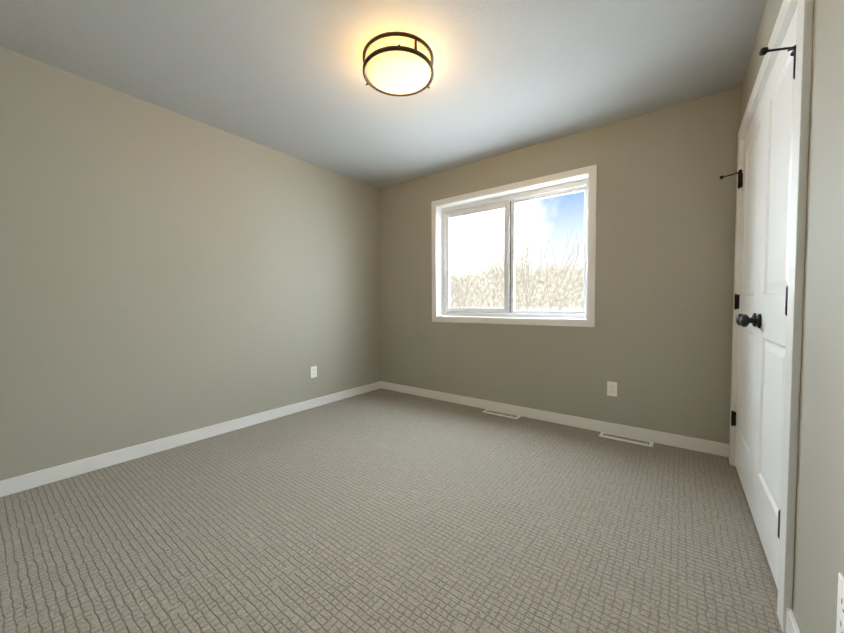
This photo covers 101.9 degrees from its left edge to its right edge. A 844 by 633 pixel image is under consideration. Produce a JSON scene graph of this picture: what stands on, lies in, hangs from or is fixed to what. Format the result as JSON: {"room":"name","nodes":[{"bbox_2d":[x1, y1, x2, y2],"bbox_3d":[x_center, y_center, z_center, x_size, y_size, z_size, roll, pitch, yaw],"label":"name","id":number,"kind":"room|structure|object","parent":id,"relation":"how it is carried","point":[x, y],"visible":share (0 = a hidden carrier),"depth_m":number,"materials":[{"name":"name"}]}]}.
{"room":"empty bedroom","nodes":[
{"label":"empty bedroom","id":0,"kind":"room"},
{"bbox_2d":[0,46,380,480],"bbox_3d":[-1.589,-0.276,2.885,0.120,2.440,3.805,1,3,37],"label":"wall","id":1,"kind":"structure","parent":0,"point":[164,272],"depth_m":2.40,"materials":[{"name":"beige paint"}]},
{"bbox_2d":[0,381,380,496],"bbox_3d":[-1.440,0.895,3.007,0.013,0.088,3.105,1,3,37],"label":"baseboard","id":2,"kind":"structure","parent":1,"relation":"attached to","point":[13,485],"depth_m":2.41,"materials":[{"name":"white wood"}]},
{"bbox_2d":[311,366,316,377],"bbox_3d":[-1.093,0.561,3.462,0.008,0.114,0.070,1,3,37],"label":"outlet","id":3,"kind":"object","parent":1,"relation":"attached to","point":[313,371],"visible":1,"depth_m":3.46,"materials":[{"name":"white plastic"}]},
{"bbox_2d":[0,0,765,188],"bbox_3d":[-0.012,-1.510,1.647,4.445,0.100,3.805,1,3,37],"label":"ceiling","id":4,"kind":"structure","parent":0,"point":[285,77],"depth_m":1.99,"materials":[{"name":"grey paint"}]},
{"bbox_2d":[363,31,433,96],"bbox_3d":[-0.138,-1.417,1.970,0.420,0.108,0.414,1,3,37],"label":"flush-mount ceiling light","id":5,"kind":"object","parent":4,"relation":"attached to","point":[397,64],"visible":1,"depth_m":1.87,"materials":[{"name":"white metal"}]},
{"bbox_2d":[0,388,782,632],"bbox_3d":[0.001,1.028,1.739,4.445,0.100,3.805,1,3,37],"label":"floor","id":6,"kind":"structure","parent":0,"point":[380,510],"depth_m":1.54,"materials":[{"name":"carpet"}]},
{"bbox_2d":[482,409,520,418],"bbox_3d":[0.744,0.915,3.213,0.345,0.010,0.093,1,3,37],"label":"floor air vent","id":7,"kind":"object","parent":6,"relation":"on","point":[503,414],"visible":1,"depth_m":3.19,"materials":[{"name":"white plastic"}]},
{"bbox_2d":[599,432,653,446],"bbox_3d":[1.550,0.934,2.607,0.350,0.010,0.093,1,3,37],"label":"floor air vent","id":8,"kind":"object","parent":6,"relation":"on","point":[627,439],"visible":1,"depth_m":2.59,"materials":[{"name":"white plastic"}]},
{"bbox_2d":[379,86,741,443],"bbox_3d":[0.887,-0.303,3.276,3.365,2.440,0.200,1,3,37],"label":"wall","id":9,"kind":"structure","parent":0,"point":[655,343],"depth_m":2.65,"materials":[{"name":"beige paint"}]},
{"bbox_2d":[431,164,596,326],"bbox_3d":[0.809,-0.579,3.307,1.609,1.296,0.206,1,3,37],"label":"sliding window","id":10,"kind":"structure","parent":9,"relation":"in","point":[507,203],"depth_m":3.30,"materials":[{"name":"white plastic"}]},
{"bbox_2d":[381,381,728,456],"bbox_3d":[0.786,0.875,3.266,3.232,0.088,0.013,1,3,37],"label":"baseboard","id":11,"kind":"structure","parent":9,"relation":"attached to","point":[699,445],"depth_m":2.86,"materials":[{"name":"white wood"}]},
{"bbox_2d":[607,381,616,396],"bbox_3d":[1.508,0.575,2.714,0.070,0.114,0.008,1,3,37],"label":"outlet","id":12,"kind":"object","parent":9,"relation":"attached to","point":[611,388],"visible":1,"depth_m":2.71,"materials":[{"name":"white plastic"}]},
{"bbox_2d":[741,0,843,632],"bbox_3d":[1.039,-0.213,0.782,0.120,2.440,3.605,1,3,37],"label":"wall","id":13,"kind":"structure","parent":0,"point":[819,545],"depth_m":0.89,"materials":[{"name":"beige paint"}]},
{"bbox_2d":[720,88,764,512],"bbox_3d":[1.773,-0.065,1.919,0.142,2.021,0.700,1,3,37],"label":"closet door","id":14,"kind":"structure","parent":13,"relation":"in","point":[746,301],"depth_m":1.84,"materials":[{"name":"white wood"}]},
{"bbox_2d":[739,5,797,588],"bbox_3d":[1.350,-0.042,1.358,0.142,2.021,0.700,1,3,37],"label":"closet door","id":15,"kind":"structure","parent":13,"relation":"in","point":[770,321],"depth_m":1.36,"materials":[{"name":"white wood"}]},
{"bbox_2d":[729,0,813,632],"bbox_3d":[1.629,-0.088,1.586,0.139,2.125,1.475,1,3,37],"label":"trim","id":16,"kind":"structure","parent":13,"relation":"attached to","point":[796,263],"depth_m":1.06,"materials":[{"name":"white wood"}]},
{"bbox_2d":[785,608,800,632],"bbox_3d":[0.677,0.978,0.447,0.013,0.088,1.558,1,3,37],"label":"baseboard","id":17,"kind":"structure","parent":13,"relation":"attached to","point":[791,625],"depth_m":1.04,"materials":[{"name":"white wood"}]},
{"bbox_2d":[836,572,843,632],"bbox_3d":[0.896,0.638,0.724,0.008,0.146,0.090,1,3,37],"label":"outlet","id":18,"kind":"object","parent":13,"relation":"attached to","point":[840,615],"visible":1,"depth_m":0.74,"materials":[{"name":"white plastic"}]},
{"label":"outside","id":19,"kind":"structure","parent":0,"visible":0},
{"bbox_2d":[450,191,583,310],"bbox_3d":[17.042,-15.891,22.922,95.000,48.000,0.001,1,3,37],"label":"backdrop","id":20,"kind":"structure","parent":19,"point":[546,221],"depth_m":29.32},
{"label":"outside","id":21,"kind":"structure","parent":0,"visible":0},
{"bbox_2d":[450,268,476,307],"bbox_3d":[1.597,-0.097,17.555,3.035,4.788,2.446,1,3,37],"label":"tree","id":22,"kind":"object","parent":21,"point":[458,286],"depth_m":17.54,"materials":[{"name":"brown plant"}]},
{"bbox_2d":[479,229,583,310],"bbox_3d":[3.608,-0.086,10.560,3.997,5.257,2.747,1,3,37],"label":"tree","id":23,"kind":"object","parent":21,"point":[527,273],"depth_m":10.43,"materials":[{"name":"brown plant"}]}
]}

